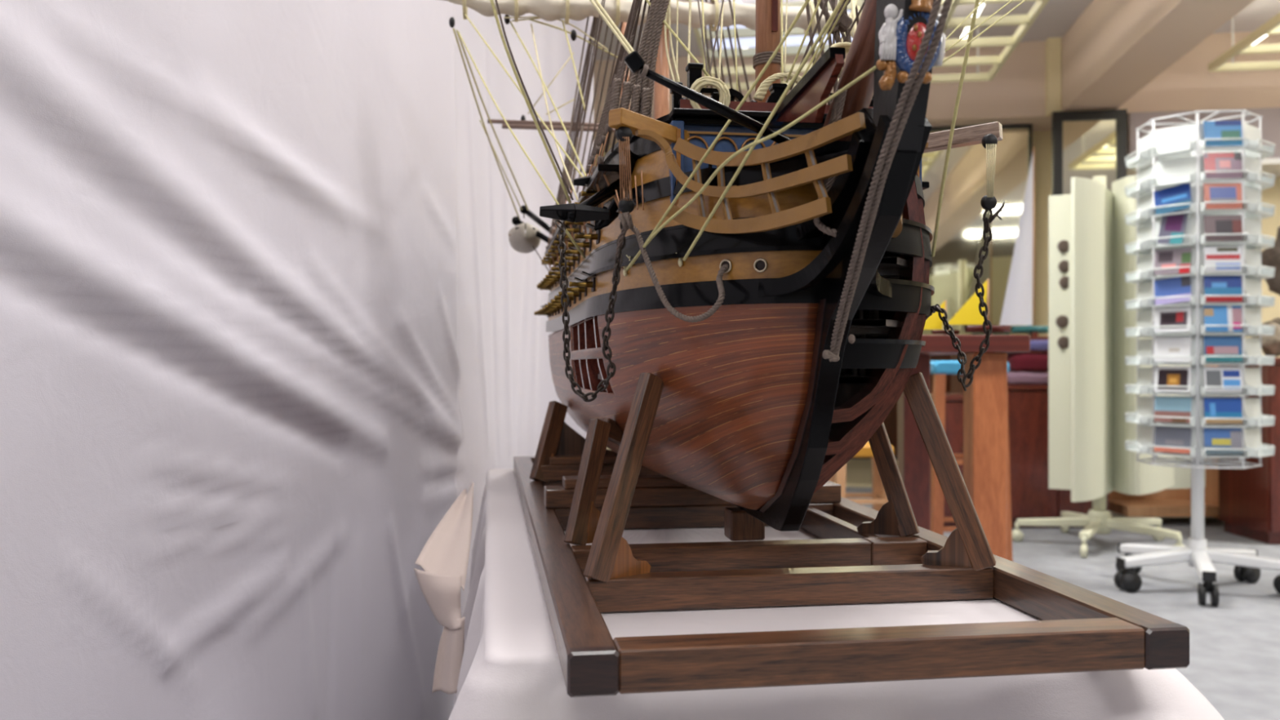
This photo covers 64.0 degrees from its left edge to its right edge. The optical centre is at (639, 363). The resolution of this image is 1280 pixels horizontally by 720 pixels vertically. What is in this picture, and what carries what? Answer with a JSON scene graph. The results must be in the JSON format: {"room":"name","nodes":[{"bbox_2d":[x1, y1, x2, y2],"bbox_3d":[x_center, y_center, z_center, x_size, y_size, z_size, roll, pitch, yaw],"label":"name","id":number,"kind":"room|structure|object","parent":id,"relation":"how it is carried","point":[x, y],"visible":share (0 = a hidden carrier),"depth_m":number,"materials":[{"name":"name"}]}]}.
{"room":"gift shop","nodes":[
{"label":"gift shop","id":0,"kind":"room"},
{"bbox_2d":[593,0,1279,60],"bbox_3d":[2.300,-2.415,1.884,14.000,0.100,14.400,0,0,8],"label":"ceiling","id":1,"kind":"structure","parent":0,"point":[1056,17],"depth_m":7.11,"materials":[{"name":"white paint"}]},
{"bbox_2d":[693,24,755,90],"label":"ceiling light","id":2,"kind":"object","parent":1,"relation":"hanging from","point":[746,35],"depth_m":6.52,"materials":[{"name":"beige"}]},
{"bbox_2d":[780,27,818,55],"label":"ceiling light","id":3,"kind":"object","parent":1,"relation":"hanging from","point":[794,39],"depth_m":6.46,"materials":[{"name":"beige plastic"}]},
{"bbox_2d":[707,10,853,48],"bbox_3d":[0.877,-2.053,6.213,0.920,0.015,0.750,0,0,8],"label":"diffuser","id":4,"kind":"object","parent":3,"relation":"attached to","point":[796,40],"depth_m":6.49,"materials":[{"name":"white"}]},
{"bbox_2d":[930,0,1048,83],"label":"ceiling light","id":5,"kind":"object","parent":1,"relation":"hanging from","point":[1025,21],"depth_m":6.30,"materials":[{"name":"beige"}]},
{"bbox_2d":[1044,37,1061,115],"bbox_3d":[3.009,-2.090,7.455,0.095,0.550,0.070,0,0,8],"label":"trim","id":6,"kind":"structure","parent":1,"relation":"attached to","point":[1052,45],"depth_m":7.42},
{"bbox_2d":[1208,13,1279,72],"bbox_3d":[4.672,-2.163,5.350,2.150,0.405,2.833,0,0,8],"label":"ceiling light","id":7,"kind":"object","parent":1,"relation":"hanging from","point":[1246,46],"visible":0.86,"depth_m":6.46,"materials":[{"name":"beige plastic"}]},
{"bbox_3d":[-0.466,-2.225,1.113,0.651,0.024,4.628,0,0,0],"label":"rail","id":8,"kind":"object","parent":1,"relation":"attached to","visible":0},
{"bbox_2d":[0,0,462,719],"bbox_3d":[-0.595,-0.625,0.541,0.043,3.180,3.461,0,0,6],"label":"drape","id":9,"kind":"object","parent":8,"relation":"hanging from","point":[230,425],"visible":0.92,"depth_m":1.27,"materials":[{"name":"white fabric"}]},
{"bbox_2d":[454,4,593,694],"bbox_3d":[-0.345,-0.625,2.779,0.117,3.180,1.343,0,0,12],"label":"drape","id":10,"kind":"object","parent":8,"relation":"hanging from","point":[506,386],"visible":0.42,"depth_m":2.80,"materials":[{"name":"white fabric"}]},
{"bbox_2d":[593,130,1279,487],"bbox_3d":[3.209,-0.690,8.043,14.000,3.350,0.150,0,0,8],"label":"wall","id":11,"kind":"structure","parent":0,"point":[858,471],"depth_m":7.98,"materials":[{"name":"beige paint"}]},
{"bbox_2d":[851,402,897,459],"bbox_3d":[1.604,-0.537,7.956,0.950,2.545,0.050,0,0,8],"label":"mirror panel","id":12,"kind":"object","parent":11,"relation":"attached to","point":[890,422],"visible":0.02,"depth_m":7.90,"materials":[{"name":"beige wood"}]},
{"bbox_2d":[593,31,1279,144],"bbox_3d":[3.211,-2.090,7.714,10.900,0.550,0.500,0,0,8],"label":"trim","id":13,"kind":"structure","parent":11,"relation":"attached to","point":[1015,95],"depth_m":7.51,"materials":[{"name":"beige"}]},
{"bbox_2d":[921,124,1031,393],"bbox_3d":[2.534,-0.537,7.819,0.870,2.545,0.050,0,0,8],"label":"mirror panel","id":14,"kind":"object","parent":11,"relation":"attached to","point":[960,240],"visible":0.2,"depth_m":7.82,"materials":[{"name":"beige"}]},
{"bbox_2d":[1127,157,1279,176],"bbox_3d":[6.086,-1.435,7.264,5.080,0.040,0.530,0,0,8],"label":"trim","id":15,"kind":"structure","parent":11,"relation":"attached to","point":[1269,166],"depth_m":7.41,"materials":[{"name":"white metal"}]},
{"bbox_2d":[1127,107,1279,159],"bbox_3d":[6.088,-1.635,7.274,5.080,0.360,0.510,0,0,8],"label":"trim","id":16,"kind":"structure","parent":11,"relation":"attached to","point":[1270,120],"depth_m":7.32,"materials":[{"name":"grey"}]},
{"bbox_2d":[845,487,1279,719],"bbox_3d":[2.300,1.035,1.884,14.000,0.100,14.400,0,0,8],"label":"floor","id":17,"kind":"structure","parent":0,"point":[1234,644],"depth_m":4.31,"materials":[{"name":"carpet"}]},
{"bbox_2d":[828,440,893,511],"bbox_3d":[1.070,0.686,5.000,0.303,0.601,0.303,0,0,0],"label":"stool","id":18,"kind":"object","parent":17,"relation":"on","point":[878,495],"visible":0.19,"depth_m":4.89,"materials":[{"name":"orange wood"}]},
{"bbox_2d":[930,393,963,526],"bbox_3d":[1.940,0.585,6.238,0.380,0.800,0.524,0,0,0],"label":"base cabinet","id":19,"kind":"object","parent":17,"relation":"on","point":[953,402],"visible":0.02,"depth_m":6.00,"materials":[{"name":"brown wood"}]},
{"bbox_2d":[897,334,1030,559],"bbox_3d":[0.640,0.455,3.060,0.720,1.060,0.880,0,0,0],"label":"display table","id":20,"kind":"object","parent":17,"relation":"on","point":[985,400],"visible":0.26,"depth_m":2.66,"materials":[{"name":"brown wood"}]},
{"bbox_2d":[923,300,959,334],"bbox_3d":[0.823,-0.126,2.830,0.120,0.100,0.027,0,0,0],"label":"yacht","id":21,"kind":"object","parent":20,"relation":"on","point":[933,322],"visible":0.65,"depth_m":2.83,"materials":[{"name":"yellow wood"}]},
{"bbox_2d":[948,279,1010,334],"bbox_3d":[0.918,-0.153,2.780,0.174,0.155,0.040,0,0,0],"label":"yacht","id":22,"kind":"object","parent":20,"relation":"on","point":[969,314],"visible":0.77,"depth_m":2.78,"materials":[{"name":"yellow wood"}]},
{"bbox_2d":[930,360,1013,561],"bbox_3d":[1.470,0.485,4.700,0.358,1.001,0.358,0,0,0],"label":"bar stool","id":23,"kind":"object","parent":17,"relation":"on","point":[939,369],"visible":0.19,"depth_m":4.53,"materials":[{"name":"blue"}]},
{"bbox_2d":[951,336,1048,393],"bbox_3d":[2.490,0.400,7.038,0.600,1.170,0.424,0,0,0],"label":"base cabinet","id":24,"kind":"object","parent":17,"relation":"on","point":[956,386],"visible":0.02,"depth_m":7.10,"materials":[{"name":"brown wood"}]},
{"bbox_2d":[1000,146,1048,336],"bbox_3d":[2.658,-0.837,7.020,0.384,1.300,0.090,0,0,0],"label":"yacht","id":25,"kind":"object","parent":24,"relation":"on","point":[1017,310],"visible":0.91,"depth_m":7.00,"materials":[{"name":"white sail cloth"},{"name":"painted wood"}]},
{"bbox_2d":[1007,383,1109,528],"bbox_3d":[2.495,0.555,6.388,0.630,0.860,0.624,0,0,0],"label":"base cabinet","id":26,"kind":"object","parent":17,"relation":"on","point":[1031,496],"visible":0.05,"depth_m":6.10,"materials":[{"name":"brown wood"}]},
{"bbox_2d":[1007,371,1048,384],"bbox_3d":[2.426,0.085,6.350,0.408,0.078,0.326,0,0,0],"label":"folded cloth","id":27,"kind":"object","parent":26,"relation":"on","point":[1013,377],"visible":0.53,"depth_m":6.20,"materials":[{"name":"pink fabric"}]},
{"bbox_2d":[1006,351,1048,371],"bbox_3d":[2.445,-0.015,6.350,0.389,0.118,0.326,0,0,0],"label":"folded cloth","id":28,"kind":"object","parent":27,"relation":"on","point":[1030,361],"visible":0.52,"depth_m":6.20,"materials":[{"name":"red fabric"}]},
{"bbox_2d":[1030,339,1048,351],"bbox_3d":[2.416,-0.115,6.350,0.449,0.068,0.347,0,0,0],"label":"folded cloth","id":29,"kind":"object","parent":28,"relation":"on","point":[1035,344],"visible":0.14,"depth_m":6.19,"materials":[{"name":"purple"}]},
{"bbox_2d":[1012,175,1205,557],"bbox_3d":[2.651,-0.015,5.498,1.202,1.999,1.012,0,0,0],"label":"display","id":30,"kind":"object","parent":17,"relation":"on","point":[1089,233],"visible":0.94,"depth_m":5.23,"materials":[{"name":"beige"}]},
{"bbox_2d":[1109,395,1218,516],"bbox_3d":[3.310,0.490,6.400,0.700,0.870,0.400,0,0,0],"label":"shelf unit","id":31,"kind":"object","parent":17,"relation":"on","point":[1166,502],"visible":0.27,"depth_m":6.32,"materials":[{"name":"brown wood"}]},
{"bbox_2d":[1113,109,1279,606],"bbox_3d":[2.429,-0.036,4.471,0.728,2.041,0.700,0,0,0],"label":"postcard rack","id":32,"kind":"object","parent":17,"relation":"on","point":[1166,157],"visible":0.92,"depth_m":4.35,"materials":[{"name":"white metal"}]},
{"bbox_2d":[1156,211,1187,244],"bbox_3d":[2.251,-0.576,4.327,0.018,0.152,0.122,0,0,-38],"label":"postcard","id":33,"kind":"object","parent":32,"relation":"in","point":[1175,224],"visible":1,"depth_m":4.33,"materials":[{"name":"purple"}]},
{"bbox_2d":[1154,275,1191,305],"bbox_3d":[2.251,-0.311,4.328,0.014,0.120,0.157,0,0,-39],"label":"postcard","id":34,"kind":"object","parent":32,"relation":"in","point":[1179,286],"visible":1,"depth_m":4.33,"materials":[{"name":"blue paper"}]},
{"bbox_2d":[1153,182,1191,214],"bbox_3d":[2.251,-0.696,4.328,0.014,0.127,0.161,0,0,-40],"label":"postcard","id":35,"kind":"object","parent":32,"relation":"in","point":[1181,193],"visible":1,"depth_m":4.33,"materials":[{"name":"blue paper"}]},
{"bbox_2d":[1154,336,1191,362],"bbox_3d":[2.251,-0.062,4.328,0.014,0.107,0.148,0,0,-39],"label":"postcard","id":36,"kind":"object","parent":32,"relation":"in","point":[1172,345],"visible":1,"depth_m":4.33,"materials":[{"name":"white paper"}]},
{"bbox_2d":[1154,426,1191,453],"bbox_3d":[2.251,0.320,4.328,0.014,0.107,0.148,0,0,-39],"label":"postcard","id":37,"kind":"object","parent":32,"relation":"in","point":[1180,437],"visible":1,"depth_m":4.33,"materials":[{"name":"grey paper"}]},
{"bbox_2d":[1154,396,1191,423],"bbox_3d":[2.251,0.194,4.327,0.014,0.107,0.148,0,0,-39],"label":"postcard","id":38,"kind":"object","parent":32,"relation":"in","point":[1164,406],"visible":1,"depth_m":4.33,"materials":[{"name":"blue paper"}]},
{"bbox_2d":[1154,366,1191,392],"bbox_3d":[2.251,0.064,4.328,0.014,0.107,0.148,0,0,-39],"label":"postcard","id":39,"kind":"object","parent":32,"relation":"in","point":[1164,375],"visible":1,"depth_m":4.33,"materials":[{"name":"white paper"}]},
{"bbox_2d":[1154,306,1191,332],"bbox_3d":[2.251,-0.188,4.328,0.014,0.107,0.148,0,0,-39],"label":"postcard","id":40,"kind":"object","parent":32,"relation":"in","point":[1164,316],"visible":1,"depth_m":4.33,"materials":[{"name":"white paper"}]},
{"bbox_2d":[1154,247,1191,275],"bbox_3d":[2.251,-0.434,4.328,0.014,0.107,0.148,0,0,-39],"label":"postcard","id":41,"kind":"object","parent":32,"relation":"in","point":[1176,257],"visible":1,"depth_m":4.33,"materials":[{"name":"grey paper"}]},
{"bbox_2d":[1203,275,1242,302],"bbox_3d":[2.414,-0.311,4.239,0.148,0.107,0.014,0,0,6],"label":"postcard","id":42,"kind":"object","parent":32,"relation":"in","point":[1213,285],"visible":1,"depth_m":4.24,"materials":[{"name":"blue paper"}]},
{"bbox_2d":[1203,427,1242,454],"bbox_3d":[2.414,0.320,4.239,0.148,0.107,0.014,0,0,6],"label":"postcard","id":43,"kind":"object","parent":32,"relation":"in","point":[1213,437],"visible":1,"depth_m":4.24,"materials":[{"name":"blue paper"}]},
{"bbox_2d":[1203,366,1242,392],"bbox_3d":[2.414,0.064,4.239,0.148,0.107,0.014,0,0,6],"label":"postcard","id":44,"kind":"object","parent":32,"relation":"in","point":[1213,375],"visible":1,"depth_m":4.24,"materials":[{"name":"white paper"}]},
{"bbox_2d":[1203,397,1242,423],"bbox_3d":[2.414,0.194,4.239,0.148,0.107,0.014,0,0,6],"label":"postcard","id":45,"kind":"object","parent":32,"relation":"in","point":[1214,407],"visible":1,"depth_m":4.24,"materials":[{"name":"blue paper"}]},
{"bbox_2d":[1203,305,1242,331],"bbox_3d":[2.414,-0.188,4.239,0.148,0.107,0.014,0,0,6],"label":"postcard","id":46,"kind":"object","parent":32,"relation":"in","point":[1220,314],"visible":1,"depth_m":4.24,"materials":[{"name":"blue paper"}]},
{"bbox_2d":[1203,214,1242,240],"bbox_3d":[2.414,-0.563,4.239,0.148,0.107,0.014,0,0,6],"label":"postcard","id":47,"kind":"object","parent":32,"relation":"in","point":[1229,224],"visible":1,"depth_m":4.24,"materials":[{"name":"grey paper"}]},
{"bbox_2d":[1203,336,1242,361],"bbox_3d":[2.414,-0.062,4.239,0.148,0.107,0.014,0,0,6],"label":"postcard","id":48,"kind":"object","parent":32,"relation":"in","point":[1213,345],"visible":1,"depth_m":4.24,"materials":[{"name":"blue paper"}]},
{"bbox_2d":[1203,182,1242,208],"bbox_3d":[2.414,-0.696,4.239,0.148,0.107,0.014,0,0,6],"label":"postcard","id":49,"kind":"object","parent":32,"relation":"in","point":[1216,192],"visible":1,"depth_m":4.24,"materials":[{"name":"brown paper"}]},
{"bbox_2d":[1203,152,1242,178],"bbox_3d":[2.414,-0.822,4.239,0.148,0.108,0.014,0,0,6],"label":"postcard","id":50,"kind":"object","parent":32,"relation":"in","point":[1212,161],"visible":1,"depth_m":4.24,"materials":[{"name":"pink paper"}]},
{"bbox_2d":[1203,120,1242,146],"bbox_3d":[2.414,-0.955,4.239,0.148,0.108,0.014,0,0,6],"label":"postcard","id":51,"kind":"object","parent":32,"relation":"in","point":[1233,128],"visible":1,"depth_m":4.24,"materials":[{"name":"blue paper"}]},
{"bbox_2d":[1203,246,1242,271],"bbox_3d":[2.414,-0.434,4.239,0.148,0.107,0.014,0,0,6],"label":"postcard","id":52,"kind":"object","parent":32,"relation":"in","point":[1213,255],"visible":1,"depth_m":4.24,"materials":[{"name":"white paper"}]},
{"bbox_2d":[1205,364,1218,519],"bbox_3d":[3.990,0.485,6.650,0.620,1.000,0.500,0,0,0],"label":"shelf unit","id":53,"kind":"object","parent":17,"relation":"on","point":[1206,365],"visible":0.02,"depth_m":6.56,"materials":[{"name":"brown wood"}]},
{"bbox_2d":[1218,357,1279,544],"bbox_3d":[3.810,0.475,5.788,0.800,1.020,0.524,0,0,0],"label":"base cabinet","id":54,"kind":"object","parent":17,"relation":"on","point":[1249,499],"visible":0.48,"depth_m":5.65,"materials":[{"name":"brown wood"}]},
{"bbox_2d":[1251,317,1279,357],"bbox_3d":[3.610,-0.149,5.806,0.320,0.228,0.281,0,0,0],"label":"sea sponge","id":55,"kind":"object","parent":54,"relation":"on","point":[1270,344],"visible":0.67,"depth_m":5.73,"materials":[{"name":"beige"}]},
{"bbox_2d":[1261,226,1279,295],"bbox_3d":[3.804,-0.586,5.794,0.447,0.477,0.489,0,0,0],"label":"woven basket","id":56,"kind":"object","parent":54,"relation":"on","point":[1270,257],"visible":0.8,"depth_m":5.86,"materials":[{"name":"brown wicker"}]},
{"bbox_3d":[0.037,0.611,1.580,0.522,0.748,1.461,0,0,-8],"label":"table","id":57,"kind":"object","parent":17,"relation":"on","visible":0},
{"bbox_2d":[413,468,1224,719],"bbox_3d":[0.166,0.515,1.506,1.112,0.654,1.891,0,0,0],"label":"tablecloth","id":58,"kind":"object","parent":57,"relation":"on","point":[500,660],"visible":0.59,"depth_m":0.87,"materials":[{"name":"white fabric"}]},
{"bbox_2d":[513,372,1189,697],"bbox_3d":[0.072,0.120,1.498,0.473,0.223,1.529,0,0,-8],"label":"cradle","id":59,"kind":"object","parent":58,"relation":"on","point":[577,486],"visible":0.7,"depth_m":0.97,"materials":[{"name":"brown wood"}]},
{"bbox_2d":[444,0,1026,531],"bbox_3d":[0.080,-0.493,1.415,0.893,1.314,2.002,0,0,-17],"label":"model ship","id":60,"kind":"object","parent":59,"relation":"on","point":[777,254],"visible":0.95,"depth_m":0.94,"materials":[{"name":"brown wood"}]},
{"bbox_2d":[508,222,541,253],"bbox_3d":[-0.238,-0.254,2.120,0.073,0.044,0.240,0,0,0],"label":"buoy","id":61,"kind":"object","parent":60,"relation":"hanging from","point":[522,242],"visible":0.9,"depth_m":2.04,"materials":[{"name":"white plastic"}]},
{"bbox_2d":[573,175,592,190],"bbox_3d":[-0.034,-0.222,1.160,0.045,0.066,0.090,0,0,31],"label":"anchor","id":62,"kind":"object","parent":60,"relation":"on","point":[582,181],"visible":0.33,"depth_m":1.13,"materials":[{"name":"black metal"}]},
{"bbox_2d":[539,147,638,231],"bbox_3d":[-0.045,-0.172,1.014,0.050,0.090,0.112,0,0,42],"label":"anchor","id":63,"kind":"object","parent":60,"relation":"attached to","point":[586,211],"visible":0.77,"depth_m":0.99,"materials":[{"name":"black metal"}]},
{"bbox_2d":[557,221,626,402],"bbox_3d":[-0.047,-0.053,0.953,0.087,0.176,0.022,0,0,35],"label":"anchor chain","id":64,"kind":"object","parent":60,"relation":"hanging from","point":[562,269],"visible":1,"depth_m":0.95,"materials":[{"name":"metal"}]},
{"bbox_2d":[926,201,1004,391],"bbox_3d":[0.301,-0.061,1.022,0.037,0.173,0.189,0,0,-8],"label":"anchor chain","id":65,"kind":"object","parent":60,"relation":"hanging from","point":[936,308],"visible":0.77,"depth_m":0.94,"materials":[{"name":"metal"}]},
{"bbox_3d":[1.380,-0.690,-4.348,13.879,3.350,2.243,0,0,0],"label":"wall","id":66,"kind":"structure","parent":0,"visible":0},
{"bbox_2d":[1051,109,1127,195],"bbox_3d":[3.216,-0.537,7.334,0.500,2.545,0.050,0,0,8],"label":"mirror panel","id":67,"kind":"object","parent":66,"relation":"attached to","point":[1086,144],"visible":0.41,"depth_m":7.33,"materials":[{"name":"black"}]},
{"bbox_2d":[1061,0,1254,111],"bbox_3d":[2.378,-2.095,1.595,0.360,0.540,11.850,0,0,8],"label":"ceiling beam","id":68,"kind":"structure","parent":66,"relation":"attached to","point":[1114,49],"depth_m":6.24,"materials":[{"name":"beige paint"}]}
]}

